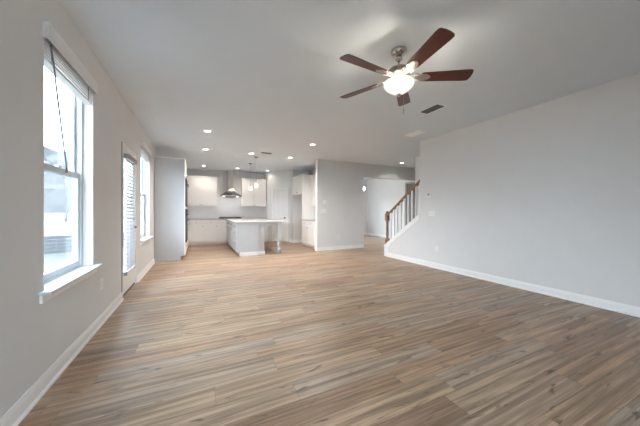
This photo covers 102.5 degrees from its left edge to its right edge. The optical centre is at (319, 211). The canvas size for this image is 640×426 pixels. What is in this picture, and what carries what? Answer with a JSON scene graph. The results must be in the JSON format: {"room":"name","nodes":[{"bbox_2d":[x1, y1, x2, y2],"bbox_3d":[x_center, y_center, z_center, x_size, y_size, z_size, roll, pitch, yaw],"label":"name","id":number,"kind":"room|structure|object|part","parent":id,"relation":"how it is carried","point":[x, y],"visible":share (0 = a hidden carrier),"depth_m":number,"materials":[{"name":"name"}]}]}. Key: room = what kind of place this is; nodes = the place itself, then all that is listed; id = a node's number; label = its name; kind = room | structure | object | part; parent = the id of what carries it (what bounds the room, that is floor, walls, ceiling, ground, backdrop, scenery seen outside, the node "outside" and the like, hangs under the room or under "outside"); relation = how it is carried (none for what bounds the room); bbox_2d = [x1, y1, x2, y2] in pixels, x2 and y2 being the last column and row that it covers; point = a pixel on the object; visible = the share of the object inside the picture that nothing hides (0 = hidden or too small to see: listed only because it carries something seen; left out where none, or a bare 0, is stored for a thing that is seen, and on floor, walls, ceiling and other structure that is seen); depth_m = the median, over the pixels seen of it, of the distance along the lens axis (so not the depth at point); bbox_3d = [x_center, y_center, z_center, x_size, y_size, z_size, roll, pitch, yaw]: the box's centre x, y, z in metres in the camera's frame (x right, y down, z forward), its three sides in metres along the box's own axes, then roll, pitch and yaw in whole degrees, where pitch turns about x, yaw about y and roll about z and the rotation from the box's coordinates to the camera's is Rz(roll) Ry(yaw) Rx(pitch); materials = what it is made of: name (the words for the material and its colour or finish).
{"room":"living room","nodes":[
{"label":"living room","id":0,"kind":"room"},
{"bbox_2d":[0,0,161,418],"bbox_3d":[-2.701,-0.184,3.368,0.140,2.740,13.080,0,0,-25],"label":"wall","id":1,"kind":"structure","parent":0,"point":[33,335],"depth_m":1.66,"materials":[{"name":"paint"}]},
{"bbox_2d":[39,66,103,303],"bbox_3d":[-2.060,-0.306,2.090,0.205,1.815,1.020,0,0,-25],"label":"window","id":2,"kind":"structure","parent":1,"relation":"in","point":[64,268],"depth_m":2.14,"materials":[{"name":"plastic"}]},
{"bbox_3d":[-2.140,-0.741,2.052,0.004,0.793,0.726,0,0,-25],"label":"pane","id":3,"kind":"part","parent":2,"relation":"part of","materials":[{"name":"clear glass"}]},
{"bbox_3d":[-2.115,0.079,2.063,0.004,0.765,0.710,0,0,-25],"label":"pane","id":4,"kind":"part","parent":2,"relation":"part of","materials":[{"name":"clear glass"}]},
{"bbox_3d":[-2.115,0.079,2.063,0.028,0.865,0.810,0,0,-25],"label":"sash","id":5,"kind":"part","parent":2,"relation":"part of","materials":[{"name":"plastic"}]},
{"bbox_3d":[-2.123,-0.334,2.059,0.065,1.760,0.880,0,0,-25],"label":"frame","id":6,"kind":"part","parent":2,"relation":"part of","materials":[{"name":"plastic"}]},
{"bbox_2d":[42,21,98,172],"bbox_3d":[-2.032,-0.782,2.095,0.100,0.944,0.921,0,0,-25],"label":"window blind","id":7,"kind":"object","parent":2,"relation":"attached to","point":[60,60],"visible":0.94,"depth_m":1.98,"materials":[{"name":"white plastic"}]},
{"bbox_3d":[-2.055,-1.038,2.092,0.056,0.019,0.864,0,0,-25],"label":"rail","id":8,"kind":"part","parent":7,"relation":"part of","materials":[{"name":"white plastic"}]},
{"bbox_3d":[-2.031,0.535,2.103,0.141,0.023,1.020,0,0,-25],"label":"sill","id":9,"kind":"part","parent":2,"relation":"part of","materials":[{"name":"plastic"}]},
{"bbox_3d":[-2.140,-0.742,2.052,0.022,0.875,0.810,0,0,-25],"label":"sash","id":10,"kind":"part","parent":2,"relation":"part of","materials":[{"name":"plastic"}]},
{"bbox_2d":[0,258,154,425],"bbox_3d":[-1.852,1.132,1.770,0.028,0.108,9.185,0,0,-25],"label":"baseboard","id":11,"kind":"structure","parent":1,"relation":"attached to","point":[14,416],"depth_m":1.82,"materials":[{"name":"paint"}]},
{"bbox_2d":[122,142,136,296],"bbox_3d":[-2.893,0.128,3.811,0.173,2.117,0.895,0,0,-25],"label":"door","id":12,"kind":"structure","parent":1,"relation":"in","point":[128,281],"depth_m":3.80,"materials":[{"name":"paint"}]},
{"bbox_3d":[-2.879,0.066,3.804,0.008,1.640,0.530,0,0,-25],"label":"pane","id":13,"kind":"part","parent":12,"relation":"part of","materials":[{"name":"clear glass"}]},
{"bbox_2d":[123,153,136,275],"bbox_3d":[-2.819,0.049,3.835,0.072,1.705,0.555,0,0,-25],"label":"door blind","id":14,"kind":"object","parent":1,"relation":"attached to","point":[130,265],"visible":1,"depth_m":3.77,"materials":[{"name":"grey plastic"}]},
{"bbox_2d":[140,158,152,244],"bbox_3d":[-3.417,-0.306,4.955,0.205,1.815,1.020,0,0,-25],"label":"window","id":15,"kind":"structure","parent":1,"relation":"in","point":[144,239],"depth_m":5.25,"materials":[{"name":"plastic"}]},
{"bbox_3d":[-3.497,-0.742,4.917,0.022,0.875,0.810,0,0,-25],"label":"sash","id":16,"kind":"part","parent":15,"relation":"part of","materials":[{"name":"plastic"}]},
{"bbox_3d":[-3.472,0.079,4.928,0.004,0.765,0.710,0,0,-25],"label":"pane","id":17,"kind":"part","parent":15,"relation":"part of","materials":[{"name":"clear glass"}]},
{"bbox_3d":[-3.472,0.079,4.928,0.028,0.865,0.810,0,0,-25],"label":"sash","id":18,"kind":"part","parent":15,"relation":"part of","materials":[{"name":"plastic"}]},
{"bbox_3d":[-3.480,-0.334,4.925,0.065,1.760,0.880,0,0,-25],"label":"frame","id":19,"kind":"part","parent":15,"relation":"part of","materials":[{"name":"plastic"}]},
{"bbox_3d":[-3.388,0.535,4.968,0.141,0.023,1.020,0,0,-25],"label":"sill","id":20,"kind":"part","parent":15,"relation":"part of","materials":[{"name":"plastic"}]},
{"bbox_2d":[141,141,151,161],"bbox_3d":[-3.388,-1.141,4.960,0.100,0.226,0.921,0,0,-25],"label":"window blind","id":21,"kind":"object","parent":1,"relation":"attached to","point":[145,151],"visible":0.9,"depth_m":4.92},
{"bbox_2d":[187,168,264,218],"bbox_3d":[-3.123,-0.184,10.194,4.940,2.740,0.140,0,0,-25],"label":"wall","id":22,"kind":"structure","parent":0,"point":[221,176],"depth_m":9.86,"materials":[{"name":"paint"}]},
{"bbox_2d":[187,175,216,205],"bbox_3d":[-4.321,-0.725,9.335,1.058,1.082,0.377,0,0,-25],"label":"upper cabinet","id":23,"kind":"object","parent":22,"relation":"attached to","point":[202,190],"visible":0.86,"depth_m":9.21,"materials":[{"name":"paint"}]},
{"bbox_3d":[-4.497,-0.703,9.089,0.527,1.029,0.019,0,0,-25],"label":"door","id":24,"kind":"part","parent":23,"relation":"part of","materials":[{"name":"paint"}]},
{"bbox_3d":[-4.327,-1.244,9.348,1.058,0.044,0.349,0,0,-25],"label":"rail","id":25,"kind":"part","parent":23,"relation":"part of","materials":[{"name":"paint"}]},
{"bbox_3d":[-4.018,-0.703,9.316,0.527,1.029,0.019,0,0,-25],"label":"door","id":26,"kind":"part","parent":23,"relation":"part of","materials":[{"name":"paint"}]},
{"bbox_2d":[187,195,264,218],"bbox_3d":[-3.577,-0.172,9.897,2.885,0.884,0.008,0,0,-25],"label":"backsplash","id":27,"kind":"structure","parent":22,"relation":"attached to","point":[226,206],"depth_m":9.88,"materials":[{"name":"tile"}]},
{"bbox_2d":[219,170,241,196],"bbox_3d":[-3.395,-1.046,9.705,0.760,1.013,0.506,0,0,-25],"label":"range hood","id":28,"kind":"object","parent":22,"relation":"attached to","point":[229,192],"visible":1,"depth_m":9.66,"materials":[{"name":"metal"}]},
{"bbox_2d":[241,178,265,206],"bbox_3d":[-2.626,-0.725,10.138,0.928,1.082,0.377,0,0,-25],"label":"upper cabinet","id":29,"kind":"object","parent":22,"relation":"attached to","point":[256,197],"visible":1,"depth_m":9.98,"materials":[{"name":"paint"}]},
{"bbox_3d":[-2.773,-0.703,9.905,0.462,1.029,0.019,0,0,-25],"label":"door","id":30,"kind":"part","parent":29,"relation":"part of","materials":[{"name":"paint"}]},
{"bbox_3d":[-2.353,-0.703,10.104,0.462,1.029,0.019,0,0,-25],"label":"door","id":31,"kind":"part","parent":29,"relation":"part of","materials":[{"name":"paint"}]},
{"bbox_2d":[265,170,308,241],"bbox_3d":[-1.399,-0.184,10.029,1.959,2.740,0.544,0,0,18],"label":"wall","id":32,"kind":"structure","parent":0,"point":[295,200],"depth_m":9.73,"materials":[{"name":"paint"}]},
{"bbox_2d":[272,188,287,241],"bbox_3d":[-1.558,0.141,9.944,0.660,2.090,0.113,0,0,9],"label":"door","id":33,"kind":"structure","parent":32,"relation":"in","point":[279,195],"depth_m":9.96,"materials":[{"name":"paint"}]},
{"bbox_2d":[290,239,301,242],"bbox_3d":[-0.783,1.132,9.881,0.698,0.108,0.328,0,0,-25],"label":"baseboard","id":34,"kind":"structure","parent":32,"relation":"attached to","point":[291,241],"depth_m":9.68,"materials":[{"name":"paint"}]},
{"bbox_2d":[18,235,639,425],"bbox_3d":[1.239,1.246,5.234,8.860,0.120,13.080,0,0,-25],"label":"floor","id":35,"kind":"structure","parent":0,"point":[299,335],"depth_m":2.11,"materials":[{"name":"brown wood"}]},
{"bbox_2d":[154,156,186,261],"bbox_3d":[-3.706,-0.040,6.447,0.664,2.452,0.834,0,0,-25],"label":"tall cabinet","id":36,"kind":"object","parent":35,"relation":"on","point":[170,174],"visible":0.94,"depth_m":6.06,"materials":[{"name":"paint"}]},
{"bbox_3d":[-3.355,-1.039,6.386,0.019,0.407,0.412,0,0,-25],"label":"door","id":37,"kind":"part","parent":36,"relation":"part of","materials":[{"name":"paint"}]},
{"bbox_3d":[-3.444,-0.034,6.573,0.020,1.580,0.830,0,0,-25],"label":"frame","id":38,"kind":"part","parent":36,"relation":"part of","materials":[{"name":"paint"}]},
{"bbox_3d":[-3.444,0.918,6.574,0.019,0.302,0.827,0,0,-25],"label":"drawer","id":39,"kind":"part","parent":36,"relation":"part of","materials":[{"name":"paint"}]},
{"bbox_2d":[185,209,188,241],"bbox_3d":[-3.411,0.351,6.580,0.083,0.806,0.805,0,0,-25],"label":"wall oven","id":40,"kind":"object","parent":36,"relation":"in","point":[186,210],"visible":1,"depth_m":6.22,"materials":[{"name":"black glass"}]},
{"bbox_2d":[185,178,188,206],"bbox_3d":[-3.411,-0.458,6.580,0.083,0.683,0.805,0,0,-25],"label":"microwave oven","id":41,"kind":"object","parent":36,"relation":"in","point":[186,181],"visible":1,"depth_m":6.22,"materials":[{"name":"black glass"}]},
{"bbox_2d":[187,221,189,247],"bbox_3d":[-4.307,0.749,7.731,0.652,0.875,1.978,0,0,-25],"label":"base cabinet","id":42,"kind":"object","parent":35,"relation":"on","point":[188,221],"visible":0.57,"depth_m":8.24,"materials":[{"name":"paint"}]},
{"bbox_2d":[188,218,267,220],"bbox_3d":[-3.233,0.291,8.604,3.370,0.040,2.630,0,0,-25],"label":"countertop","id":43,"kind":"structure","parent":42,"relation":"on","point":[203,218],"depth_m":9.53,"materials":[{"name":"stone"}]},
{"bbox_2d":[219,217,241,218],"bbox_3d":[-3.368,0.243,9.625,0.780,0.054,0.500,0,0,-25],"label":"cooktop","id":44,"kind":"object","parent":43,"relation":"in","point":[219,217],"visible":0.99,"depth_m":9.40,"materials":[{"name":"black glass"}]},
{"bbox_2d":[189,220,203,244],"bbox_3d":[-4.405,0.749,9.146,0.483,0.875,0.647,0,0,-25],"label":"base cabinet","id":45,"kind":"object","parent":35,"relation":"on","point":[196,230],"visible":0.87,"depth_m":8.90,"materials":[{"name":"paint"}]},
{"bbox_3d":[-4.285,0.393,8.891,0.482,0.144,0.019,0,0,-25],"label":"drawer","id":46,"kind":"part","parent":45,"relation":"part of","materials":[{"name":"paint"}]},
{"bbox_3d":[-4.285,0.771,8.891,0.482,0.597,0.019,0,0,-25],"label":"door","id":47,"kind":"part","parent":45,"relation":"part of","materials":[{"name":"paint"}]},
{"bbox_2d":[204,220,216,244],"bbox_3d":[-3.987,0.749,9.344,0.438,0.875,0.647,0,0,-25],"label":"base cabinet","id":48,"kind":"object","parent":35,"relation":"on","point":[210,226],"visible":0.96,"depth_m":9.09,"materials":[{"name":"paint"}]},
{"bbox_3d":[-3.867,0.393,9.089,0.437,0.144,0.019,0,0,-25],"label":"drawer","id":49,"kind":"part","parent":48,"relation":"part of","materials":[{"name":"paint"}]},
{"bbox_2d":[217,220,227,243],"bbox_3d":[-3.375,0.749,9.634,0.913,0.875,0.647,0,0,-25],"label":"base cabinet","id":50,"kind":"object","parent":35,"relation":"on","point":[221,224],"visible":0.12,"depth_m":9.25,"materials":[{"name":"paint"}]},
{"bbox_3d":[-3.254,0.410,9.379,0.912,0.179,0.019,0,0,-25],"label":"drawer","id":51,"kind":"part","parent":50,"relation":"part of","materials":[{"name":"paint"}]},
{"bbox_3d":[-3.254,0.646,9.379,0.912,0.277,0.019,0,0,-25],"label":"drawer","id":52,"kind":"part","parent":50,"relation":"part of","materials":[{"name":"paint"}]},
{"bbox_3d":[-3.254,0.931,9.379,0.912,0.277,0.019,0,0,-25],"label":"drawer","id":53,"kind":"part","parent":50,"relation":"part of","materials":[{"name":"paint"}]},
{"bbox_2d":[226,221,281,255],"bbox_3d":[-2.190,0.749,8.122,1.278,0.875,2.604,0,0,-25],"label":"kitchen island","id":54,"kind":"object","parent":35,"relation":"on","point":[247,239],"visible":0.94,"depth_m":6.91,"materials":[{"name":"paint"}]},
{"bbox_3d":[-2.683,0.771,7.769,0.019,0.597,0.377,0,0,-25],"label":"door","id":55,"kind":"part","parent":54,"relation":"part of","materials":[{"name":"paint"}]},
{"bbox_3d":[-2.309,0.646,6.979,0.019,0.277,0.605,0,0,-25],"label":"drawer","id":56,"kind":"part","parent":54,"relation":"part of","materials":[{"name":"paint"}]},
{"bbox_3d":[-2.309,0.931,6.979,0.019,0.277,0.605,0,0,-25],"label":"drawer","id":57,"kind":"part","parent":54,"relation":"part of","materials":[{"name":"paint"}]},
{"bbox_3d":[-1.920,0.749,6.836,0.560,0.875,0.020,0,0,-25],"label":"panel","id":58,"kind":"part","parent":54,"relation":"part of","materials":[{"name":"paint"}]},
{"bbox_3d":[-1.812,1.136,6.887,0.680,0.100,0.048,0,0,-25],"label":"trim","id":59,"kind":"part","parent":54,"relation":"part of","materials":[{"name":"paint"}]},
{"bbox_2d":[225,219,283,222],"bbox_3d":[-2.179,0.292,8.130,1.320,0.036,2.700,0,0,-25],"label":"island countertop","id":60,"kind":"structure","parent":54,"relation":"on","point":[230,220],"depth_m":7.56,"materials":[{"name":"stone"}]},
{"bbox_3d":[-2.150,0.749,8.168,0.165,0.875,2.555,0,0,-25],"label":"panel","id":61,"kind":"part","parent":54,"relation":"part of","materials":[{"name":"paint"}]},
{"bbox_3d":[-1.862,0.353,8.285,0.454,0.085,2.490,0,0,-25],"label":"apron rail","id":62,"kind":"part","parent":54,"relation":"part of","materials":[{"name":"paint"}]},
{"bbox_3d":[-1.151,0.749,7.267,0.132,0.875,0.132,0,0,-25],"label":"turned leg","id":63,"kind":"part","parent":54,"relation":"part of","materials":[{"name":"paint"}]},
{"bbox_2d":[264,226,267,241],"bbox_3d":[-2.550,0.749,10.024,0.908,0.875,0.647,0,0,-25],"label":"base cabinet","id":64,"kind":"object","parent":35,"relation":"on","point":[265,227],"visible":0.02,"depth_m":9.94,"materials":[{"name":"paint"}]},
{"bbox_2d":[302,175,314,245],"bbox_3d":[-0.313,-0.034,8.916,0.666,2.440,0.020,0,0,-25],"label":"tall cabinet","id":65,"kind":"object","parent":35,"relation":"on","point":[308,211],"visible":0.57,"depth_m":8.85,"materials":[{"name":"paint"}]},
{"bbox_2d":[302,220,314,248],"bbox_3d":[-0.103,0.749,8.405,0.712,0.875,1.078,0,0,-25],"label":"base cabinet","id":66,"kind":"object","parent":35,"relation":"on","point":[308,227],"visible":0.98,"depth_m":8.22,"materials":[{"name":"paint"}]},
{"bbox_3d":[-0.502,0.771,8.514,0.019,0.597,0.537,0,0,-25],"label":"door","id":67,"kind":"part","parent":66,"relation":"part of","materials":[{"name":"paint"}]},
{"bbox_3d":[-0.271,0.393,8.026,0.019,0.144,0.537,0,0,-25],"label":"drawer","id":68,"kind":"part","parent":66,"relation":"part of","materials":[{"name":"paint"}]},
{"bbox_3d":[-0.271,0.771,8.026,0.019,0.597,0.537,0,0,-25],"label":"door","id":69,"kind":"part","parent":66,"relation":"part of","materials":[{"name":"paint"}]},
{"bbox_2d":[59,0,639,179],"bbox_3d":[1.239,-1.614,5.234,8.860,0.120,13.080,0,0,-25],"label":"ceiling","id":70,"kind":"structure","parent":0,"point":[270,76],"depth_m":2.74,"materials":[{"name":"paint"}]},
{"bbox_2d":[339,27,473,113],"bbox_3d":[0.739,-1.247,2.451,1.274,0.612,1.291,0,0,-25],"label":"ceiling fan","id":71,"kind":"object","parent":70,"relation":"hanging from","point":[400,81],"visible":1,"depth_m":2.38,"materials":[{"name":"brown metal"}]},
{"bbox_3d":[0.429,-1.288,2.765,0.467,0.006,0.142,0,13,41],"label":"blade","id":72,"kind":"part","parent":71,"relation":"part of","materials":[{"name":"brown wood"}]},
{"bbox_3d":[0.388,-1.288,2.252,0.467,0.006,0.142,0,13,-31],"label":"blade","id":73,"kind":"part","parent":71,"relation":"part of","materials":[{"name":"brown wood"}]},
{"bbox_3d":[0.762,-1.185,2.480,0.286,0.114,0.286,0,0,-25],"label":"lamp shade","id":74,"kind":"part","parent":71,"relation":"part of","materials":[{"name":"white glass"}]},
{"bbox_3d":[0.931,-1.288,2.884,0.142,0.006,0.467,-14,-5,22],"label":"blade","id":75,"kind":"part","parent":71,"relation":"part of","materials":[{"name":"brown wood"}]},
{"bbox_3d":[0.863,-1.288,2.053,0.142,0.006,0.467,13,-3,-13],"label":"blade","id":76,"kind":"part","parent":71,"relation":"part of","materials":[{"name":"brown wood"}]},
{"bbox_3d":[1.199,-1.288,2.444,0.467,0.006,0.142,0,-13,5],"label":"blade","id":77,"kind":"part","parent":71,"relation":"part of","materials":[{"name":"brown wood"}]},
{"bbox_2d":[405,130,425,136],"bbox_3d":[1.909,-1.550,5.152,0.220,0.008,0.380,0,0,-25],"label":"ceiling vent","id":78,"kind":"object","parent":70,"relation":"in","point":[418,132],"visible":1,"depth_m":5.12,"materials":[{"name":"white metal"}]},
{"bbox_2d":[417,103,446,114],"bbox_3d":[1.700,-1.550,3.900,0.210,0.008,0.375,0,0,-25],"label":"ceiling vent","id":79,"kind":"object","parent":70,"relation":"in","point":[437,106],"visible":1,"depth_m":3.87,"materials":[{"name":"grey metal"}]},
{"bbox_2d":[315,159,414,246],"bbox_3d":[1.899,-0.184,8.666,4.450,2.740,0.140,0,0,-25],"label":"wall","id":80,"kind":"structure","parent":0,"point":[339,183],"depth_m":8.04,"materials":[{"name":"paint"}]},
{"bbox_2d":[315,244,363,250],"bbox_3d":[0.631,1.132,8.051,1.688,0.108,0.168,0,0,-25],"label":"baseboard","id":81,"kind":"structure","parent":80,"relation":"attached to","point":[360,245],"depth_m":7.94,"materials":[{"name":"paint"}]},
{"bbox_2d":[364,180,366,232],"bbox_3d":[0.703,-0.184,12.139,3.640,2.740,0.140,0,0,-25],"label":"wall","id":82,"kind":"structure","parent":0,"point":[365,181],"depth_m":12.80,"materials":[{"name":"paint"}]},
{"bbox_2d":[367,179,413,235],"bbox_3d":[5.150,-0.184,7.163,0.140,2.740,12.940,0,0,-25],"label":"wall","id":83,"kind":"structure","parent":0,"point":[383,195],"depth_m":11.80,"materials":[{"name":"paint"}]},
{"bbox_2d":[364,233,392,237],"bbox_3d":[1.824,1.132,9.771,3.640,0.108,5.100,0,0,-25],"label":"baseboard","id":84,"kind":"structure","parent":83,"relation":"attached to","point":[371,234],"depth_m":12.18,"materials":[{"name":"paint"}]},
{"bbox_2d":[405,181,414,225],"bbox_3d":[3.709,0.011,10.093,0.076,2.350,0.930,0,0,-25],"label":"door","id":85,"kind":"structure","parent":83,"relation":"in","point":[410,185],"depth_m":10.26,"materials":[{"name":"paint"}]},
{"bbox_2d":[415,156,419,214],"bbox_3d":[4.416,-0.184,3.900,0.120,2.740,7.670,0,0,-25],"label":"wall","id":86,"kind":"structure","parent":0,"point":[417,159],"depth_m":7.26,"materials":[{"name":"paint"}]},
{"bbox_2d":[388,73,639,306],"bbox_3d":[3.410,-0.184,3.396,0.120,2.740,7.620,0,0,-25],"label":"wall","id":87,"kind":"structure","parent":0,"point":[547,194],"depth_m":3.66,"materials":[{"name":"paint"}]},
{"bbox_2d":[384,214,419,255],"bbox_3d":[2.029,0.620,6.312,0.156,1.132,1.208,0,0,-25],"label":"trim","id":88,"kind":"structure","parent":87,"relation":"attached to","point":[417,217],"depth_m":6.28,"materials":[{"name":"paint"}]},
{"bbox_2d":[385,179,419,243],"bbox_3d":[2.027,0.090,6.317,0.100,1.685,1.215,0,0,-25],"label":"stair railing","id":89,"kind":"object","parent":88,"relation":"on","point":[388,215],"visible":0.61,"depth_m":6.35,"materials":[{"name":"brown wood"}]},
{"bbox_3d":[1.788,0.466,6.821,0.100,0.932,0.098,0,0,-25],"label":"newel post","id":90,"kind":"part","parent":89,"relation":"part of","materials":[{"name":"brown wood"}]},
{"bbox_3d":[2.047,-0.317,6.274,0.068,0.872,1.122,0,0,-25],"label":"handrail","id":91,"kind":"part","parent":89,"relation":"part of","materials":[{"name":"brown wood"}]},
{"bbox_2d":[429,211,434,215],"bbox_3d":[2.371,0.051,5.438,0.010,0.116,0.170,0,0,-25],"label":"light switch","id":92,"kind":"object","parent":87,"relation":"attached to","point":[431,213],"visible":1,"depth_m":5.43,"materials":[{"name":"white plastic"}]},
{"bbox_2d":[387,253,639,316],"bbox_3d":[3.369,1.132,3.310,0.028,0.108,7.500,0,0,-25],"label":"baseboard","id":93,"kind":"structure","parent":87,"relation":"attached to","point":[631,310],"depth_m":3.73,"materials":[{"name":"paint"}]},
{"bbox_3d":[-0.224,-0.184,9.680,0.140,2.740,3.510,0,0,-25],"label":"wall","id":94,"kind":"structure","parent":0,"visible":0},
{"bbox_2d":[293,174,305,194],"bbox_3d":[-0.532,-0.940,9.335,0.692,0.652,0.918,0,0,-25],"label":"upper cabinet","id":95,"kind":"object","parent":94,"relation":"attached to","point":[297,181],"visible":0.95,"depth_m":9.18,"materials":[{"name":"paint"}]},
{"bbox_3d":[-0.906,-0.918,9.413,0.019,0.599,0.457,0,0,-25],"label":"door","id":96,"kind":"part","parent":95,"relation":"part of","materials":[{"name":"paint"}]},
{"bbox_3d":[-0.709,-0.918,8.997,0.019,0.599,0.457,0,0,-25],"label":"door","id":97,"kind":"part","parent":95,"relation":"part of","materials":[{"name":"paint"}]},
{"bbox_2d":[311,174,314,205],"bbox_3d":[0.056,-0.715,8.479,0.372,1.062,1.078,0,0,-25],"label":"upper cabinet","id":98,"kind":"object","parent":94,"relation":"attached to","point":[313,175],"visible":0.16,"depth_m":8.72,"materials":[{"name":"paint"}]}
]}

